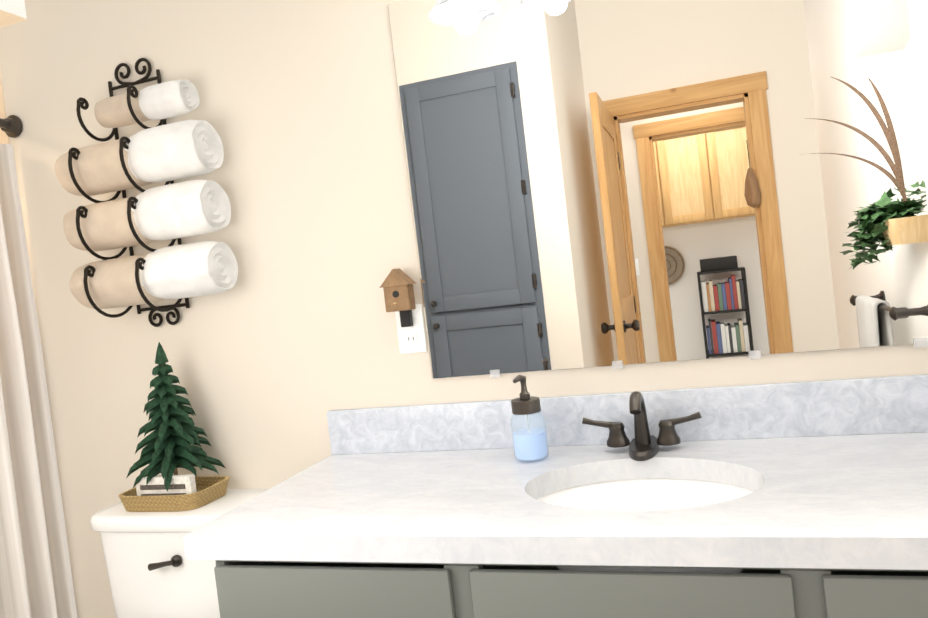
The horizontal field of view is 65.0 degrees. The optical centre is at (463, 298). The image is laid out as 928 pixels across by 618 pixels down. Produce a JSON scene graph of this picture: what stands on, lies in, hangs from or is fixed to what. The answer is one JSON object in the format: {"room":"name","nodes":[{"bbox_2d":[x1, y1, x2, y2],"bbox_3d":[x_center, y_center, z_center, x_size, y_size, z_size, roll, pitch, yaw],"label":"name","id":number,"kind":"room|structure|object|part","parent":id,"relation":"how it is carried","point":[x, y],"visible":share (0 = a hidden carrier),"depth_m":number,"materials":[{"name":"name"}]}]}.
{"room":"bathroom","nodes":[
{"label":"bathroom","id":0,"kind":"room"},
{"bbox_2d":[0,0,26,18],"bbox_3d":[-1.907,-1.031,1.493,0.870,0.666,1.450,-6,2,18],"label":"soffit","id":1,"kind":"structure","parent":0,"point":[16,7],"depth_m":2.02,"materials":[{"name":"white paint"}]},
{"bbox_2d":[0,10,26,27],"bbox_3d":[-1.869,-0.699,1.501,0.869,0.004,1.450,-6,2,18],"label":"ceiling","id":2,"kind":"structure","parent":0,"point":[7,18],"depth_m":2.04,"materials":[{"name":"beige paint"}]},
{"bbox_2d":[0,0,927,617],"bbox_3d":[-0.325,-0.377,1.843,3.740,3.250,0.120,-6,2,18],"label":"wall","id":3,"kind":"structure","parent":0,"point":[282,346],"depth_m":1.86,"materials":[{"name":"beige paint"}]},
{"bbox_2d":[0,72,9,143],"bbox_3d":[-1.606,0.075,2.227,0.748,1.630,0.004,-6,2,18],"label":"wall","id":4,"kind":"structure","parent":3,"relation":"attached to","point":[4,138],"depth_m":2.10,"materials":[{"name":"beige paint"}]},
{"bbox_2d":[0,115,76,617],"bbox_3d":[-1.369,0.430,1.410,0.173,1.842,1.448,-6,2,18],"label":"shower curtain","id":5,"kind":"object","parent":4,"relation":"attached to","point":[36,581],"visible":1,"depth_m":1.99,"materials":[{"name":"white fabric"}]},
{"bbox_3d":[-1.462,-0.454,1.384,0.135,0.025,1.448,-6,2,18],"label":"rod","id":6,"kind":"part","parent":5,"relation":"part of","materials":[{"name":"brown metal"}]},
{"bbox_2d":[55,58,237,326],"bbox_3d":[-0.822,-0.279,1.848,0.430,0.711,0.177,-6,2,18],"label":"towel rack","id":7,"kind":"object","parent":3,"relation":"attached to","point":[164,151],"visible":1,"depth_m":1.80,"materials":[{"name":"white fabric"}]},
{"bbox_3d":[-0.918,-0.271,1.969,0.010,0.630,0.010,-6,2,18],"label":"rail","id":8,"kind":"part","parent":7,"relation":"part of","materials":[{"name":"black metal"}]},
{"bbox_2d":[137,79,199,119],"bbox_3d":[-0.748,-0.501,1.839,0.130,0.088,0.086,-6,2,18],"label":"towel","id":9,"kind":"object","parent":7,"relation":"on","point":[161,101],"depth_m":1.81,"materials":[{"name":"white fabric"}]},
{"bbox_3d":[-0.767,-0.287,1.918,0.010,0.630,0.010,-6,2,18],"label":"rail","id":10,"kind":"part","parent":7,"relation":"part of","materials":[{"name":"black metal"}]},
{"bbox_2d":[123,119,223,182],"bbox_3d":[-0.724,-0.365,1.813,0.205,0.134,0.133,-6,2,18],"label":"towel","id":11,"kind":"object","parent":7,"relation":"on","point":[167,153],"depth_m":1.77,"materials":[{"name":"white fabric"}]},
{"bbox_2d":[130,179,230,240],"bbox_3d":[-0.706,-0.219,1.817,0.205,0.135,0.133,-6,2,18],"label":"towel","id":12,"kind":"object","parent":7,"relation":"on","point":[174,211],"depth_m":1.77,"materials":[{"name":"white fabric"}]},
{"bbox_2d":[138,240,237,299],"bbox_3d":[-0.690,-0.070,1.819,0.205,0.134,0.136,-6,2,18],"label":"towel","id":13,"kind":"object","parent":7,"relation":"hanging from","point":[180,271],"depth_m":1.77,"materials":[{"name":"white fabric"}]},
{"bbox_2d":[379,269,426,353],"bbox_3d":[-0.147,0.032,1.709,0.079,0.204,0.071,-6,2,18],"label":"socket","id":14,"kind":"object","parent":3,"relation":"attached to","point":[397,286],"depth_m":1.71,"materials":[{"name":"white plastic"}]},
{"bbox_3d":[-0.128,0.074,1.739,0.070,0.115,0.008,-6,2,18],"label":"electrical outlet plate","id":15,"kind":"part","parent":14,"relation":"part of","materials":[{"name":"white plastic"}]},
{"bbox_2d":[404,332,418,344],"bbox_3d":[-0.126,0.096,1.737,0.034,0.028,0.003,-6,2,18],"label":"socket","id":16,"kind":"object","parent":14,"relation":"attached to","point":[410,338],"depth_m":1.74,"materials":[{"name":"white plastic"}]},
{"bbox_2d":[490,370,500,377],"bbox_3d":[0.072,0.173,1.679,0.024,0.018,0.010,-6,2,18],"label":"mirror clip","id":17,"kind":"object","parent":3,"relation":"attached to","point":[494,374],"visible":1,"depth_m":1.68,"materials":[{"name":"white"}]},
{"bbox_2d":[612,360,623,368],"bbox_3d":[0.336,0.145,1.590,0.024,0.018,0.010,-6,2,18],"label":"mirror clip","id":18,"kind":"object","parent":3,"relation":"attached to","point":[618,366],"visible":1,"depth_m":1.59,"materials":[{"name":"white"}]},
{"bbox_2d":[326,374,927,454],"bbox_3d":[0.373,0.258,1.578,1.494,0.109,0.021,-6,2,18],"label":"backsplash","id":19,"kind":"structure","parent":3,"relation":"attached to","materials":[{"name":"stone"}]},
{"bbox_2d":[388,0,927,377],"bbox_3d":[0.436,-0.310,1.530,1.192,0.884,0.006,-6,2,18],"label":"mirror glass","id":20,"kind":"object","parent":3,"relation":"attached to","point":[594,183],"visible":1,"depth_m":1.54,"materials":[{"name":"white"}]},
{"bbox_2d":[749,350,760,358],"bbox_3d":[0.600,0.116,1.502,0.024,0.018,0.010,-6,2,18],"label":"mirror clip","id":21,"kind":"object","parent":3,"relation":"attached to","point":[757,352],"visible":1,"depth_m":1.50,"materials":[{"name":"white"}]},
{"bbox_2d":[914,338,927,347],"bbox_3d":[0.883,0.086,1.407,0.024,0.018,0.010,-6,2,18],"label":"mirror clip","id":22,"kind":"object","parent":3,"relation":"attached to","point":[918,344],"visible":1,"depth_m":1.40,"materials":[{"name":"white"}]},
{"bbox_3d":[-0.861,1.433,-0.501,4.000,0.100,5.120,-6,2,18],"label":"floor","id":23,"kind":"structure","parent":0,"visible":0},
{"bbox_2d":[90,489,268,617],"bbox_3d":[-0.732,0.918,1.619,0.464,0.784,0.705,-6,2,18],"label":"toilet","id":24,"kind":"object","parent":23,"relation":"on","point":[152,572],"visible":0.48,"depth_m":1.76,"materials":[{"name":"white ceramic"}]},
{"bbox_3d":[-0.717,0.634,1.725,0.063,0.022,0.027,-6,2,18],"label":"lever arm","id":25,"kind":"part","parent":24,"relation":"part of"},
{"bbox_2d":[118,342,228,511],"bbox_3d":[-0.748,0.312,1.860,0.250,0.410,0.227,-6,2,18],"label":"artificial tree","id":26,"kind":"object","parent":24,"relation":"on","point":[171,440],"visible":1,"depth_m":1.81,"materials":[{"name":"green plastic"}]},
{"bbox_2d":[118,475,228,511],"bbox_3d":[-0.732,0.496,1.848,0.250,0.040,0.170,-6,2,18],"label":"tray","id":27,"kind":"object","parent":24,"relation":"on","point":[207,489],"depth_m":1.78,"materials":[{"name":"beige wicker"}]},
{"bbox_3d":[-0.700,0.533,1.838,0.464,0.038,0.224,-6,2,18],"label":"tank lid","id":28,"kind":"part","parent":24,"relation":"part of","materials":[{"name":"white ceramic"}]},
{"bbox_2d":[195,554,927,617],"bbox_3d":[0.379,0.776,1.326,1.474,0.824,0.557,-6,2,18],"label":"bathroom vanity","id":29,"kind":"object","parent":23,"relation":"on","point":[248,585],"depth_m":1.10,"materials":[{"name":"grey wood"}]},
{"bbox_2d":[183,426,927,559],"bbox_3d":[0.307,0.349,1.319,1.517,0.042,0.564,-6,2,18],"label":"countertop","id":30,"kind":"structure","parent":29,"relation":"on","point":[832,493],"depth_m":1.23,"materials":[{"name":"white stone"}]},
{"bbox_2d":[511,375,548,462],"bbox_3d":[0.134,0.249,1.538,0.074,0.182,0.074,-6,2,18],"label":"soap dispenser","id":31,"kind":"object","parent":30,"relation":"on","point":[530,443],"visible":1,"depth_m":1.51,"materials":[{"name":"clear glass"}]},
{"bbox_3d":[0.131,0.226,1.537,0.061,0.027,0.061,-6,2,18],"label":"lid","id":32,"kind":"part","parent":31,"relation":"part of","materials":[{"name":"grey metal"}]},
{"bbox_2d":[511,404,548,462],"bbox_3d":[0.138,0.284,1.539,0.074,0.112,0.074,-6,2,18],"label":"jar","id":33,"kind":"object","parent":31,"relation":"attached to","point":[530,443],"depth_m":1.51,"materials":[{"name":"clear glass"}]},
{"bbox_2d":[579,391,702,461],"bbox_3d":[0.363,0.250,1.499,0.243,0.132,0.175,-6,2,18],"label":"faucet","id":34,"kind":"object","parent":30,"relation":"on","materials":[{"name":"brown metal"}]},
{"bbox_2d":[523,470,762,509],"bbox_3d":[0.326,0.436,1.302,0.457,0.160,0.348,-6,2,18],"label":"sink","id":35,"kind":"object","parent":30,"relation":"in","point":[632,487],"depth_m":1.43,"materials":[{"name":"white ceramic"}]}
]}

